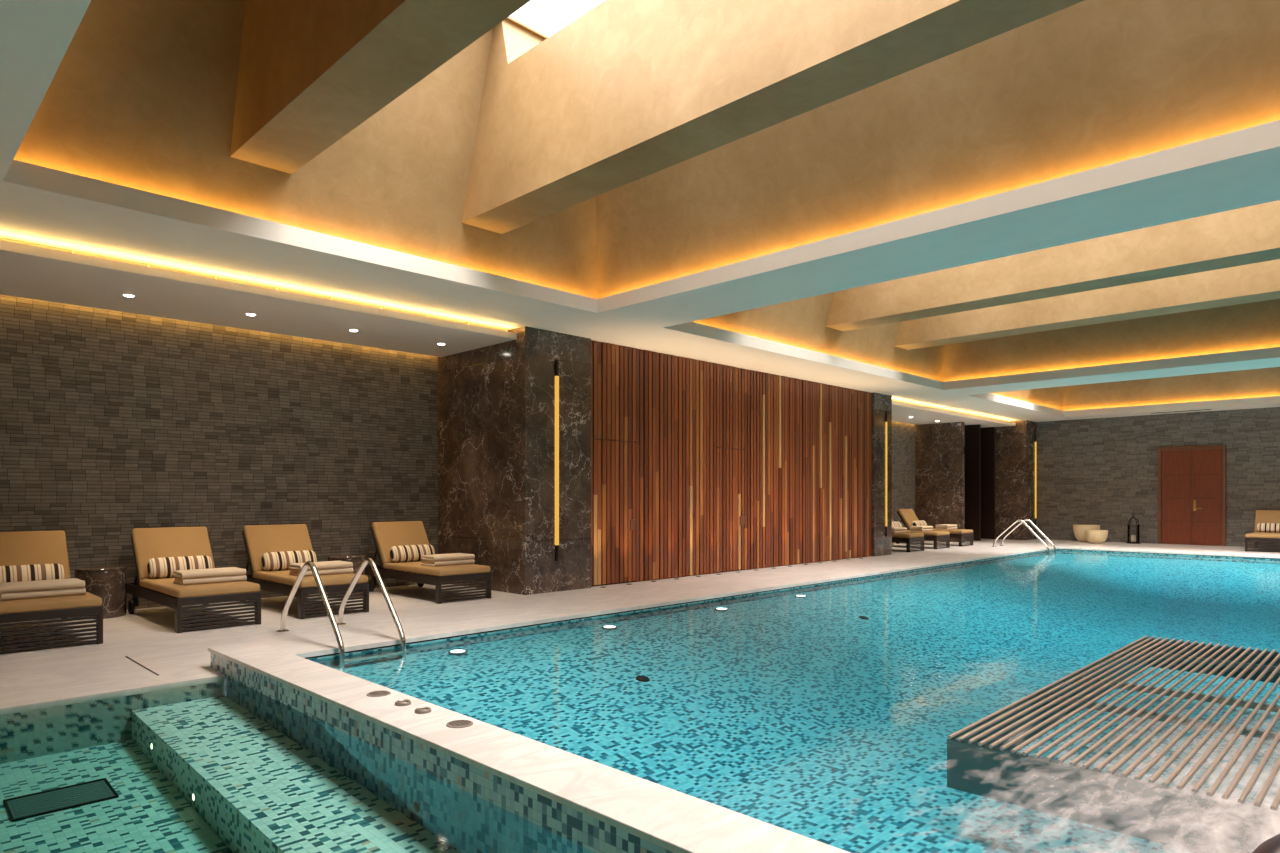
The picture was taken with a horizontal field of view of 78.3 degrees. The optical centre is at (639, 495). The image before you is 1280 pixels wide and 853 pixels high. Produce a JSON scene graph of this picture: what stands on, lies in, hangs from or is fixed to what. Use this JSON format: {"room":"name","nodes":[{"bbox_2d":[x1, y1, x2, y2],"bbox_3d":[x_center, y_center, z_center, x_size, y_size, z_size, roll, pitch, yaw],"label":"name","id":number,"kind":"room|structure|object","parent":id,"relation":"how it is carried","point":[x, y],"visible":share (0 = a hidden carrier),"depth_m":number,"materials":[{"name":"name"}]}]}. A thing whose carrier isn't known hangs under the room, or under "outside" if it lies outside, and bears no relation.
{"room":"indoor swimming pool","nodes":[
{"label":"indoor swimming pool","id":0,"kind":"room"},
{"bbox_2d":[0,295,437,609],"bbox_3d":[-5.902,-0.500,7.312,0.120,3.300,9.060,0,0,45],"label":"wall","id":1,"kind":"structure","parent":0,"point":[113,424],"depth_m":8.43,"materials":[{"name":"stone"}]},
{"bbox_2d":[0,240,516,356],"bbox_3d":[-5.224,-1.905,6.618,1.680,0.130,9.030,0,0,45],"label":"ceiling","id":2,"kind":"structure","parent":0,"point":[26,271],"depth_m":7.51,"materials":[{"name":"white paint"}]},
{"bbox_2d":[122,294,135,296],"bbox_3d":[-4.685,-1.833,7.203,0.112,0.011,0.112,0,0,45],"label":"recessed light","id":3,"kind":"object","parent":2,"relation":"in","point":[125,295],"visible":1,"depth_m":7.19,"materials":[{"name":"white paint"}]},
{"bbox_2d":[0,238,507,330],"bbox_3d":[-4.734,-1.934,6.117,0.042,0.068,8.970,0,0,45],"label":"light","id":4,"kind":"object","parent":2,"relation":"in","point":[71,251],"visible":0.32,"depth_m":7.13,"materials":[{"name":"gold metal"}]},
{"bbox_2d":[438,326,590,594],"bbox_3d":[-1.651,-0.420,10.152,1.910,3.140,1.020,0,0,45],"label":"wall pier","id":5,"kind":"object","parent":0,"point":[496,403],"visible":0.86,"depth_m":9.57,"materials":[{"name":"brown stone"}]},
{"bbox_2d":[555,360,558,560],"bbox_3d":[-0.997,-0.425,9.432,0.030,2.410,0.048,0,0,45],"label":"wall sconce","id":6,"kind":"object","parent":5,"relation":"attached to","point":[556,361],"visible":1,"depth_m":9.42,"materials":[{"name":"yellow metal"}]},
{"bbox_2d":[208,641,850,852],"bbox_3d":[0.323,1.534,2.301,8.785,1.032,0.320,0,0,45],"label":"wall","id":7,"kind":"structure","parent":0,"point":[597,807],"depth_m":3.15,"materials":[{"name":"stone"}]},
{"bbox_2d":[300,727,304,735],"bbox_3d":[-1.809,1.260,4.210,0.048,0.048,0.006,0,0,45],"label":"jet","id":8,"kind":"object","parent":7,"relation":"attached to","point":[302,731],"visible":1,"depth_m":4.20,"materials":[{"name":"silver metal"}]},
{"bbox_2d":[366,690,390,696],"bbox_3d":[-1.343,1.016,4.040,0.120,0.005,0.120,0,0,45],"label":"grate","id":9,"kind":"object","parent":7,"relation":"on","point":[373,693],"visible":1,"depth_m":4.03,"materials":[{"name":"silver metal"}]},
{"bbox_2d":[380,781,385,790],"bbox_3d":[-1.171,1.320,3.575,0.048,0.048,0.006,0,0,45],"label":"jet","id":10,"kind":"object","parent":7,"relation":"attached to","point":[382,784],"visible":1,"depth_m":3.57,"materials":[{"name":"silver metal"}]},
{"bbox_2d":[395,699,410,705],"bbox_3d":[-1.159,1.010,3.843,0.078,0.016,0.078,0,0,45],"label":"button","id":11,"kind":"object","parent":7,"relation":"on","point":[403,702],"visible":1,"depth_m":3.83,"materials":[{"name":"silver metal"}]},
{"bbox_2d":[413,801,419,811],"bbox_3d":[-0.958,1.330,3.364,0.048,0.048,0.006,0,0,45],"label":"jet","id":12,"kind":"object","parent":7,"relation":"attached to","point":[416,806],"visible":1,"depth_m":3.36,"materials":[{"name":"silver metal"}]},
{"bbox_2d":[414,706,430,713],"bbox_3d":[-1.024,1.010,3.709,0.078,0.016,0.078,0,0,45],"label":"button","id":13,"kind":"object","parent":7,"relation":"on","point":[420,710],"visible":1,"depth_m":3.69,"materials":[{"name":"silver metal"}]},
{"bbox_2d":[446,720,472,727],"bbox_3d":[-0.804,1.016,3.505,0.120,0.005,0.120,0,0,45],"label":"grate","id":14,"kind":"object","parent":7,"relation":"on","point":[456,723],"visible":1,"depth_m":3.50,"materials":[{"name":"silver metal"}]},
{"bbox_2d":[305,549,1277,658],"bbox_3d":[6.447,1.468,8.550,8.900,0.565,17.180,0,0,45],"label":"trim","id":15,"kind":"structure","parent":7,"relation":"attached to","point":[1051,549],"depth_m":8.67,"materials":[{"name":"black"}]},
{"bbox_2d":[0,539,1279,852],"bbox_3d":[4.963,1.625,8.319,13.880,0.950,25.800,0,0,45],"label":"swimming pool","id":16,"kind":"structure","parent":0,"point":[808,716],"depth_m":6.14,"materials":[{"name":"tile"}]},
{"bbox_2d":[0,531,102,652],"bbox_3d":[-5.056,0.733,6.522,1.794,0.835,0.696,0,0,45],"label":"sun lounger","id":17,"kind":"object","parent":16,"relation":"on","point":[25,547],"visible":0.75,"depth_m":6.03,"materials":[{"name":"brown fabric"}]},
{"bbox_2d":[0,563,64,582],"bbox_3d":[-5.242,0.687,6.697,0.166,0.196,0.540,0,0,45],"label":"bolster","id":18,"kind":"object","parent":17,"relation":"on","point":[16,573],"visible":0.62,"depth_m":6.68,"materials":[{"name":"fabric"}]},
{"bbox_2d":[0,531,70,578],"bbox_3d":[-5.400,0.564,6.864,0.353,0.498,0.664,0,0,45],"label":"cushion","id":19,"kind":"object","parent":17,"relation":"on","point":[25,547],"depth_m":6.95,"materials":[{"name":"brown fabric"}]},
{"bbox_2d":[0,588,85,600],"bbox_3d":[-4.688,0.757,6.151,0.300,0.057,0.530,0,0,43],"label":"folded towel","id":20,"kind":"object","parent":17,"relation":"on","point":[73,591],"visible":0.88,"depth_m":6.04,"materials":[{"name":"beige fabric"}]},
{"bbox_2d":[0,578,84,592],"bbox_3d":[-4.686,0.700,6.146,0.300,0.057,0.530,0,0,45],"label":"folded towel","id":21,"kind":"object","parent":20,"relation":"on","point":[24,586],"visible":1,"depth_m":6.07,"materials":[{"name":"beige fabric"}]},
{"bbox_2d":[0,592,101,614],"bbox_3d":[-4.868,0.824,6.335,1.264,0.077,0.664,0,0,45],"label":"seat cushion","id":22,"kind":"object","parent":17,"relation":"on","point":[88,602],"depth_m":5.92,"materials":[{"name":"brown fabric"}]},
{"bbox_2d":[3,778,118,821],"bbox_3d":[-2.849,1.500,3.872,0.281,0.048,0.420,0,0,45],"label":"floor grate","id":23,"kind":"object","parent":16,"relation":"on","point":[23,807],"visible":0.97,"depth_m":3.86,"materials":[{"name":"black metal"}]},
{"bbox_2d":[74,566,126,619],"bbox_3d":[-5.153,0.916,7.513,0.416,0.467,0.416,0,0,45],"label":"table","id":24,"kind":"object","parent":16,"relation":"on","point":[108,583],"visible":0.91,"depth_m":7.39,"materials":[{"name":"brown stone"}]},
{"bbox_2d":[125,656,158,675],"bbox_3d":[-3.385,1.154,5.334,0.840,0.012,0.012,0,0,45],"label":"floor drain","id":25,"kind":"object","parent":16,"relation":"on","point":[125,656],"depth_m":5.33,"materials":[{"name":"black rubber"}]},
{"bbox_2d":[126,527,260,632],"bbox_3d":[-4.267,0.733,7.444,1.794,0.835,0.696,0,0,45],"label":"sun lounger","id":26,"kind":"object","parent":16,"relation":"on","point":[147,543],"visible":0.87,"depth_m":7.05,"materials":[{"name":"brown metal"}]},
{"bbox_2d":[132,527,214,579],"bbox_3d":[-4.611,0.564,7.785,0.353,0.498,0.664,0,0,45],"label":"cushion","id":27,"kind":"object","parent":26,"relation":"on","point":[147,543],"depth_m":7.76,"materials":[{"name":"brown fabric"}]},
{"bbox_2d":[147,555,211,578],"bbox_3d":[-4.453,0.687,7.618,0.166,0.196,0.540,0,0,45],"label":"bolster","id":28,"kind":"object","parent":26,"relation":"on","point":[164,567],"visible":0.76,"depth_m":7.53,"materials":[{"name":"fabric"}]},
{"bbox_2d":[139,578,259,597],"bbox_3d":[-4.079,0.824,7.257,1.264,0.077,0.664,0,0,45],"label":"seat cushion","id":29,"kind":"object","parent":26,"relation":"on","point":[162,587],"depth_m":6.90,"materials":[{"name":"brown fabric"}]},
{"bbox_2d":[173,575,246,584],"bbox_3d":[-3.917,0.757,7.168,0.530,0.057,0.300,0,0,-45],"label":"folded towel","id":30,"kind":"object","parent":26,"relation":"on","point":[206,580],"visible":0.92,"depth_m":7.04,"materials":[{"name":"beige fabric"}]},
{"bbox_2d":[173,567,245,578],"bbox_3d":[-3.918,0.700,7.161,0.530,0.057,0.300,0,0,-44],"label":"folded towel","id":31,"kind":"object","parent":30,"relation":"on","point":[228,571],"visible":1,"depth_m":7.08,"materials":[{"name":"beige fabric"}]},
{"bbox_2d":[132,695,461,852],"bbox_3d":[0.149,1.615,1.889,8.450,0.670,0.510,0,0,45],"label":"bench","id":32,"kind":"object","parent":16,"relation":"on","point":[259,790],"visible":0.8,"depth_m":3.68,"materials":[{"name":"tile"}]},
{"bbox_2d":[242,524,368,618],"bbox_3d":[-3.556,0.733,8.189,1.794,0.835,0.696,0,0,45],"label":"sun lounger","id":33,"kind":"object","parent":16,"relation":"on","point":[259,540],"visible":0.77,"depth_m":7.86,"materials":[{"name":"brown metal"}]},
{"bbox_2d":[243,524,312,572],"bbox_3d":[-3.900,0.564,8.530,0.353,0.498,0.664,0,0,45],"label":"cushion","id":34,"kind":"object","parent":33,"relation":"on","point":[259,540],"depth_m":8.48,"materials":[{"name":"brown fabric"}]},
{"bbox_2d":[261,550,316,570],"bbox_3d":[-3.734,0.687,8.371,0.166,0.196,0.540,0,0,45],"label":"bolster","id":35,"kind":"object","parent":33,"relation":"on","point":[271,561],"visible":0.77,"depth_m":8.27,"materials":[{"name":"fabric"}]},
{"bbox_2d":[253,570,367,587],"bbox_3d":[-3.368,0.824,8.002,1.264,0.077,0.664,0,0,45],"label":"seat cushion","id":36,"kind":"object","parent":33,"relation":"on","point":[282,578],"depth_m":7.67,"materials":[{"name":"brown fabric"}]},
{"bbox_2d":[289,568,352,575],"bbox_3d":[-3.206,0.757,7.912,0.530,0.057,0.300,0,0,-45],"label":"folded towel","id":37,"kind":"object","parent":33,"relation":"on","point":[337,570],"visible":0.68,"depth_m":7.82,"materials":[{"name":"beige fabric"}]},
{"bbox_2d":[289,561,352,570],"bbox_3d":[-3.208,0.700,7.905,0.300,0.057,0.530,0,0,45],"label":"folded towel","id":38,"kind":"object","parent":37,"relation":"on","point":[325,564],"visible":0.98,"depth_m":7.82,"materials":[{"name":"beige fabric"}]},
{"bbox_2d":[276,557,405,667],"bbox_3d":[-2.458,1.035,6.458,1.230,1.030,0.600,0,0,45],"label":"pool ladder","id":39,"kind":"object","parent":16,"relation":"on","point":[342,660],"visible":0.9,"depth_m":6.29,"materials":[{"name":"silver metal"}]},
{"bbox_2d":[327,554,365,598],"bbox_3d":[-3.355,0.916,8.997,0.416,0.467,0.416,0,0,45],"label":"table","id":40,"kind":"object","parent":16,"relation":"on","point":[356,559],"visible":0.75,"depth_m":8.87,"materials":[{"name":"brown stone"}]},
{"bbox_2d":[366,521,490,603],"bbox_3d":[-2.541,0.733,9.239,1.794,0.835,0.696,0,0,45],"label":"sun lounger","id":41,"kind":"object","parent":16,"relation":"on","point":[386,535],"visible":0.88,"depth_m":8.88,"materials":[{"name":"brown metal"}]},
{"bbox_2d":[372,521,428,563],"bbox_3d":[-2.885,0.564,9.581,0.353,0.498,0.664,0,0,45],"label":"cushion","id":42,"kind":"object","parent":41,"relation":"on","point":[386,535],"depth_m":9.52,"materials":[{"name":"brown fabric"}]},
{"bbox_2d":[389,544,434,562],"bbox_3d":[-2.724,0.687,9.417,0.166,0.196,0.540,0,0,45],"label":"bolster","id":43,"kind":"object","parent":41,"relation":"on","point":[406,553],"visible":0.82,"depth_m":9.33,"materials":[{"name":"fabric"}]},
{"bbox_2d":[383,561,489,575],"bbox_3d":[-2.353,0.824,9.052,1.264,0.077,0.664,0,0,45],"label":"seat cushion","id":44,"kind":"object","parent":41,"relation":"on","point":[415,568],"depth_m":8.75,"materials":[{"name":"brown fabric"}]},
{"bbox_2d":[421,559,474,566],"bbox_3d":[-2.202,0.757,9.008,0.300,0.057,0.530,0,0,43],"label":"folded towel","id":45,"kind":"object","parent":41,"relation":"on","point":[464,561],"visible":0.87,"depth_m":8.87,"materials":[{"name":"beige fabric"}]},
{"bbox_2d":[421,553,474,560],"bbox_3d":[-2.201,0.700,9.003,0.300,0.057,0.530,0,0,44],"label":"folded towel","id":46,"kind":"object","parent":45,"relation":"on","point":[452,556],"visible":1,"depth_m":8.88,"materials":[{"name":"beige fabric"}]},
{"bbox_2d":[448,650,466,653],"bbox_3d":[-1.493,1.276,6.444,0.154,0.008,0.154,0,0,45],"label":"underwater light","id":47,"kind":"object","parent":16,"relation":"on","point":[451,651],"visible":1,"depth_m":6.43,"materials":[{"name":"silver metal"}]},
{"bbox_2d":[602,626,617,628],"bbox_3d":[-0.295,1.276,7.650,0.154,0.008,0.154,0,0,45],"label":"underwater light","id":48,"kind":"object","parent":16,"relation":"on","point":[604,627],"visible":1,"depth_m":7.62,"materials":[{"name":"white glass"}]},
{"bbox_2d":[636,676,649,681],"bbox_3d":[0.021,1.440,6.194,0.113,0.029,0.111,0,0,-39],"label":"floor drain","id":49,"kind":"object","parent":16,"relation":"on","point":[639,678],"visible":1,"depth_m":6.18,"materials":[{"name":"brown metal"}]},
{"bbox_2d":[892,533,923,551],"bbox_3d":[5.115,0.733,16.934,1.794,0.835,0.696,0,0,45],"label":"sun lounger","id":50,"kind":"object","parent":16,"relation":"on","point":[906,538],"visible":0.42,"depth_m":16.25,"materials":[{"name":"brown wood"}]},
{"bbox_2d":[892,530,906,533],"bbox_3d":[5.395,0.757,16.659,0.530,0.057,0.300,0,0,-44],"label":"folded towel","id":51,"kind":"object","parent":50,"relation":"on","point":[900,531],"visible":0.56,"depth_m":16.54,"materials":[{"name":"beige fabric"}]},
{"bbox_2d":[892,527,906,530],"bbox_3d":[5.395,0.700,16.653,0.530,0.057,0.300,0,0,-44],"label":"folded towel","id":52,"kind":"object","parent":51,"relation":"on","point":[893,528],"visible":0.71,"depth_m":16.55,"materials":[{"name":"beige fabric"}]},
{"bbox_2d":[892,533,923,537],"bbox_3d":[5.303,0.824,16.747,1.264,0.077,0.664,0,0,45],"label":"seat cushion","id":53,"kind":"object","parent":50,"relation":"on","point":[898,535],"depth_m":16.28,"materials":[{"name":"brown fabric"}]},
{"bbox_2d":[892,519,949,548],"bbox_3d":[6.003,0.733,17.828,1.794,0.835,0.696,0,0,45],"label":"sun lounger","id":54,"kind":"object","parent":16,"relation":"on","point":[936,536],"visible":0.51,"depth_m":17.14,"materials":[{"name":"beige fabric"}]},
{"bbox_2d":[892,521,901,526],"bbox_3d":[5.826,0.687,18.012,0.166,0.196,0.540,0,0,45],"label":"bolster","id":55,"kind":"object","parent":54,"relation":"on","point":[894,524],"visible":0.38,"depth_m":17.99,"materials":[{"name":"fabric"}]},
{"bbox_2d":[910,528,932,531],"bbox_3d":[6.280,0.757,17.550,0.300,0.057,0.530,0,0,44],"label":"folded towel","id":56,"kind":"object","parent":54,"relation":"on","point":[931,529],"visible":0.88,"depth_m":17.37,"materials":[{"name":"beige fabric"}]},
{"bbox_2d":[910,526,932,528],"bbox_3d":[6.283,0.700,17.547,0.530,0.057,0.300,0,0,-44],"label":"folded towel","id":57,"kind":"object","parent":56,"relation":"on","point":[912,527],"visible":1,"depth_m":17.39,"materials":[{"name":"beige fabric"}]},
{"bbox_2d":[907,530,948,535],"bbox_3d":[6.191,0.824,17.641,1.264,0.077,0.664,0,0,45],"label":"seat cushion","id":58,"kind":"object","parent":54,"relation":"on","point":[926,533],"depth_m":17.19,"materials":[{"name":"brown fabric"}]},
{"bbox_2d":[895,509,972,546],"bbox_3d":[6.919,0.733,18.751,1.794,0.835,0.696,0,0,45],"label":"sun lounger","id":59,"kind":"object","parent":16,"relation":"on","point":[907,516],"visible":0.57,"depth_m":18.39,"materials":[{"name":"beige fabric"}]},
{"bbox_2d":[898,509,918,529],"bbox_3d":[6.574,0.564,19.092,0.353,0.498,0.664,0,0,45],"label":"backrest","id":60,"kind":"object","parent":59,"relation":"on","point":[907,516],"depth_m":18.96,"materials":[{"name":"beige fabric"}]},
{"bbox_2d":[912,520,926,525],"bbox_3d":[6.733,0.687,18.925,0.166,0.196,0.540,0,0,45],"label":"bolster","id":61,"kind":"object","parent":59,"relation":"on","point":[919,522],"visible":0.59,"depth_m":18.81,"materials":[{"name":"fabric"}]},
{"bbox_2d":[935,527,956,529],"bbox_3d":[7.200,0.757,18.476,0.530,0.057,0.300,0,0,-44],"label":"folded towel","id":62,"kind":"object","parent":59,"relation":"on","point":[936,528],"visible":0.94,"depth_m":18.32,"materials":[{"name":"beige fabric"}]},
{"bbox_2d":[935,524,956,526],"bbox_3d":[7.197,0.700,18.468,0.530,0.057,0.300,0,0,-44],"label":"folded towel","id":63,"kind":"object","parent":62,"relation":"on","point":[939,525],"visible":1,"depth_m":18.36,"materials":[{"name":"beige fabric"}]},
{"bbox_2d":[932,528,972,533],"bbox_3d":[7.107,0.824,18.564,1.264,0.077,0.664,0,0,45],"label":"seat cushion","id":64,"kind":"object","parent":59,"relation":"on","point":[954,531],"depth_m":18.08,"materials":[{"name":"beige fabric"}]},
{"bbox_2d":[992,519,1056,554],"bbox_3d":[8.587,1.035,17.581,1.230,1.030,0.550,0,0,45],"label":"pool ladder","id":65,"kind":"object","parent":16,"relation":"on","point":[1024,520],"visible":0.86,"depth_m":17.52,"materials":[{"name":"silver metal"}]},
{"bbox_2d":[1073,525,1099,541],"bbox_3d":[11.259,0.940,19.824,0.600,0.420,0.600,0,0,45],"label":"bowl","id":66,"kind":"object","parent":16,"relation":"on","point":[1079,530],"visible":0.62,"depth_m":19.65,"materials":[{"name":"beige ceramic"}]},
{"bbox_2d":[1085,530,1107,542],"bbox_3d":[11.148,0.990,19.202,0.500,0.320,0.500,0,0,45],"label":"bowl","id":67,"kind":"object","parent":16,"relation":"on","point":[1092,536],"visible":1,"depth_m":19.02,"materials":[{"name":"beige ceramic"}]},
{"bbox_2d":[947,635,1279,852],"bbox_3d":[3.753,1.325,4.532,2.300,0.260,3.980,0,0,45],"label":"platform","id":68,"kind":"object","parent":16,"relation":"in","point":[983,759],"visible":0.98,"depth_m":3.84,"materials":[{"name":"grey metal"}]},
{"bbox_2d":[1126,513,1140,543],"bbox_3d":[11.990,0.782,19.099,0.300,0.736,0.300,0,0,45],"label":"lantern","id":69,"kind":"object","parent":16,"relation":"on","point":[1133,537],"visible":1,"depth_m":19.05,"materials":[{"name":"brown metal"}]},
{"bbox_2d":[1131,535,1135,541],"bbox_3d":[11.990,1.030,19.099,0.104,0.169,0.104,0,0,45],"label":"candle","id":70,"kind":"object","parent":69,"relation":"on","point":[1133,537],"depth_m":19.05,"materials":[{"name":"beige wax"}]},
{"bbox_2d":[1133,752,1279,852],"bbox_3d":[6.441,1.680,8.473,8.800,0.940,17.100,0,0,45],"label":"pool water","id":71,"kind":"object","parent":16,"relation":"in","point":[1272,829],"visible":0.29,"depth_m":2.96,"materials":[{"name":"white liquid"}]},
{"bbox_2d":[1245,510,1279,551],"bbox_3d":[13.421,0.733,16.709,0.696,0.835,1.794,0,0,45],"label":"sun lounger","id":72,"kind":"object","parent":16,"relation":"on","point":[1262,516],"visible":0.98,"depth_m":16.28,"materials":[{"name":"brown wood"}]},
{"bbox_2d":[1245,532,1279,537],"bbox_3d":[13.235,0.824,16.520,0.664,0.077,1.264,0,0,45],"label":"seat cushion","id":73,"kind":"object","parent":72,"relation":"on","point":[1255,534],"depth_m":16.18,"materials":[{"name":"brown fabric"}]},
{"bbox_2d":[1254,510,1279,531],"bbox_3d":[13.763,0.564,17.053,0.664,0.498,0.353,0,0,45],"label":"cushion","id":74,"kind":"object","parent":72,"relation":"on","point":[1262,516],"depth_m":17.16,"materials":[{"name":"beige fabric"}]},
{"bbox_2d":[1257,523,1279,532],"bbox_3d":[13.601,0.687,16.889,0.540,0.196,0.166,0,0,45],"label":"bolster","id":75,"kind":"object","parent":72,"relation":"on","point":[1261,527],"visible":1,"depth_m":16.89,"materials":[{"name":"fabric"}]},
{"bbox_2d":[1252,834,1279,852],"bbox_3d":[1.241,1.155,1.533,0.080,1.090,1.304,0,0,45],"label":"handrail","id":76,"kind":"object","parent":16,"relation":"on","point":[1272,845],"visible":1,"depth_m":1.44,"materials":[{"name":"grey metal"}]},
{"bbox_2d":[0,0,1279,421],"bbox_3d":[4.928,-2.005,8.354,13.980,0.070,25.800,0,0,45],"label":"ceiling","id":77,"kind":"structure","parent":0,"point":[32,32],"depth_m":6.44,"materials":[{"name":"white paint"}]},
{"bbox_2d":[0,0,1279,416],"bbox_3d":[6.371,-2.045,9.176,8.750,0.150,20.700,0,0,45],"label":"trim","id":78,"kind":"structure","parent":77,"relation":"attached to","point":[1265,137],"depth_m":6.22,"materials":[{"name":"white paint"}]},
{"bbox_2d":[1150,409,1213,413],"bbox_3d":[12.523,-1.964,18.216,1.240,0.011,0.180,0,0,45],"label":"ceiling vent","id":79,"kind":"object","parent":77,"relation":"in","point":[1199,409],"visible":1,"depth_m":18.21,"materials":[{"name":"white paint"}]},
{"bbox_2d":[13,0,1279,298],"bbox_3d":[0.861,-3.120,3.627,9.090,2.160,5.400,0,0,45],"label":"ceiling","id":80,"kind":"structure","parent":0,"point":[142,95],"depth_m":5.74,"materials":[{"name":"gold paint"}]},
{"bbox_2d":[230,0,530,173],"bbox_3d":[0.188,-3.348,2.949,8.720,1.645,0.450,0,0,45],"label":"ceiling beam","id":81,"kind":"structure","parent":80,"relation":"attached to","point":[310,72],"depth_m":4.89,"materials":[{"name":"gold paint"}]},
{"bbox_2d":[510,0,604,36],"bbox_3d":[1.054,-4.180,3.879,7.270,0.020,2.050,0,0,45],"label":"window","id":82,"kind":"structure","parent":80,"relation":"attached to","point":[547,17],"depth_m":6.79,"materials":[{"name":"white glass"}]},
{"bbox_2d":[462,0,1084,233],"bbox_3d":[1.590,-3.348,4.361,8.720,1.645,0.450,0,0,45],"label":"ceiling beam","id":83,"kind":"structure","parent":80,"relation":"attached to","point":[627,91],"depth_m":5.50,"materials":[{"name":"beige paint"}]},
{"bbox_2d":[591,439,866,586],"bbox_3d":[1.213,-0.420,13.100,1.819,3.140,7.200,0,0,45],"label":"wall","id":84,"kind":"structure","parent":0,"point":[596,439],"depth_m":10.93,"materials":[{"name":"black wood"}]},
{"bbox_2d":[593,439,635,584],"bbox_3d":[-0.334,0.207,10.211,0.056,1.846,0.748,0,0,45],"label":"door","id":85,"kind":"structure","parent":84,"relation":"in","point":[614,462],"depth_m":10.18,"materials":[{"name":"brown wood"}]},
{"bbox_2d":[716,448,744,571],"bbox_3d":[1.364,0.207,11.921,0.056,1.846,0.672,0,0,45],"label":"door","id":86,"kind":"structure","parent":84,"relation":"in","point":[730,518],"depth_m":11.89,"materials":[{"name":"brown wood"}]},
{"bbox_2d":[591,340,871,585],"bbox_3d":[1.874,-0.412,12.439,0.050,3.105,7.174,0,0,45],"label":"panelling","id":87,"kind":"object","parent":84,"relation":"attached to","point":[806,445],"visible":0.99,"depth_m":12.00,"materials":[{"name":"brown wood"}]},
{"bbox_2d":[872,392,891,555],"bbox_3d":[4.025,-0.420,15.867,1.910,3.140,0.690,0,0,45],"label":"wall","id":88,"kind":"structure","parent":0,"point":[881,403],"depth_m":15.15,"materials":[{"name":"brown stone"}]},
{"bbox_2d":[885,412,886,535],"bbox_3d":[4.781,-0.425,15.251,0.030,2.410,0.030,0,0,45],"label":"wall sconce","id":89,"kind":"object","parent":88,"relation":"attached to","point":[885,412],"visible":1,"depth_m":15.24,"materials":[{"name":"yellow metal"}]},
{"bbox_2d":[892,421,914,527],"bbox_3d":[5.323,-0.500,18.616,0.120,3.300,5.080,0,0,45],"label":"wall","id":90,"kind":"structure","parent":0,"point":[903,434],"depth_m":19.85,"materials":[{"name":"stone"}]},
{"bbox_2d":[915,422,964,541],"bbox_3d":[7.609,-0.420,19.974,1.210,3.140,0.170,0,0,45],"label":"wall partition","id":91,"kind":"structure","parent":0,"point":[939,447],"depth_m":19.89,"materials":[{"name":"brown stone"}]},
{"bbox_2d":[892,401,1015,427],"bbox_3d":[6.741,-1.905,18.666,1.680,0.130,7.110,0,0,45],"label":"ceiling","id":92,"kind":"structure","parent":0,"point":[901,412],"depth_m":18.42,"materials":[{"name":"white paint"}]},
{"bbox_2d":[892,400,1009,421],"bbox_3d":[7.231,-1.934,18.166,0.042,0.068,7.050,0,0,45],"label":"light","id":93,"kind":"object","parent":92,"relation":"in","point":[892,400],"visible":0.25,"depth_m":17.96,"materials":[{"name":"gold metal"}]},
{"bbox_2d":[965,424,980,540],"bbox_3d":[8.543,-0.350,20.407,0.565,3.000,0.090,0,0,45],"label":"wall","id":94,"kind":"structure","parent":0,"point":[972,432],"depth_m":20.29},
{"bbox_2d":[692,292,1279,381],"bbox_3d":[6.029,-3.120,8.832,9.090,2.160,8.010,0,0,45],"label":"ceiling","id":95,"kind":"structure","parent":0,"point":[801,323],"depth_m":12.35,"materials":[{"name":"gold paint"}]},
{"bbox_2d":[826,200,1279,330],"bbox_3d":[6.019,-3.348,8.821,8.720,1.645,0.500,0,0,45],"label":"ceiling beam","id":96,"kind":"structure","parent":95,"relation":"attached to","point":[1250,234],"depth_m":9.36,"materials":[{"name":"beige paint"}]},
{"bbox_2d":[894,259,1279,349],"bbox_3d":[7.534,-3.348,10.347,8.720,1.645,0.500,0,0,45],"label":"ceiling beam","id":97,"kind":"structure","parent":95,"relation":"attached to","point":[1255,282],"depth_m":11.06,"materials":[{"name":"beige paint"}]},
{"bbox_2d":[981,427,994,538],"bbox_3d":[8.310,-0.350,20.751,1.350,3.000,1.960,0,0,45],"label":"wall","id":98,"kind":"structure","parent":0,"point":[987,433],"depth_m":21.04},
{"bbox_2d":[995,420,1035,539],"bbox_3d":[10.017,-0.420,20.951,0.790,3.140,0.750,0,0,45],"label":"wall","id":99,"kind":"structure","parent":0,"point":[1014,445],"depth_m":20.67,"materials":[{"name":"brown stone"}]},
{"bbox_2d":[1035,435,1036,524],"bbox_3d":[10.503,-0.425,20.857,0.030,2.410,0.030,0,0,45],"label":"wall sconce","id":100,"kind":"object","parent":99,"relation":"attached to","point":[1035,435],"visible":0.95,"depth_m":20.85,"materials":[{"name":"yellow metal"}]},
{"bbox_2d":[992,367,1279,410],"bbox_3d":[11.546,-3.120,14.388,9.090,2.160,6.350,0,0,45],"label":"ceiling","id":101,"kind":"structure","parent":0,"point":[1262,382],"depth_m":18.03,"materials":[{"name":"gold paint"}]},
{"bbox_2d":[1036,407,1279,547],"bbox_3d":[14.063,-0.500,17.568,14.000,3.300,0.150,0,0,45],"label":"wall","id":102,"kind":"structure","parent":0,"point":[1102,472],"depth_m":19.33,"materials":[{"name":"stone"}]},
{"bbox_2d":[1158,445,1225,545],"bbox_3d":[12.965,-0.010,18.499,1.330,2.320,0.116,0,0,45],"label":"door","id":103,"kind":"structure","parent":102,"relation":"in","point":[1191,480],"depth_m":18.49,"materials":[{"name":"brown wood"}]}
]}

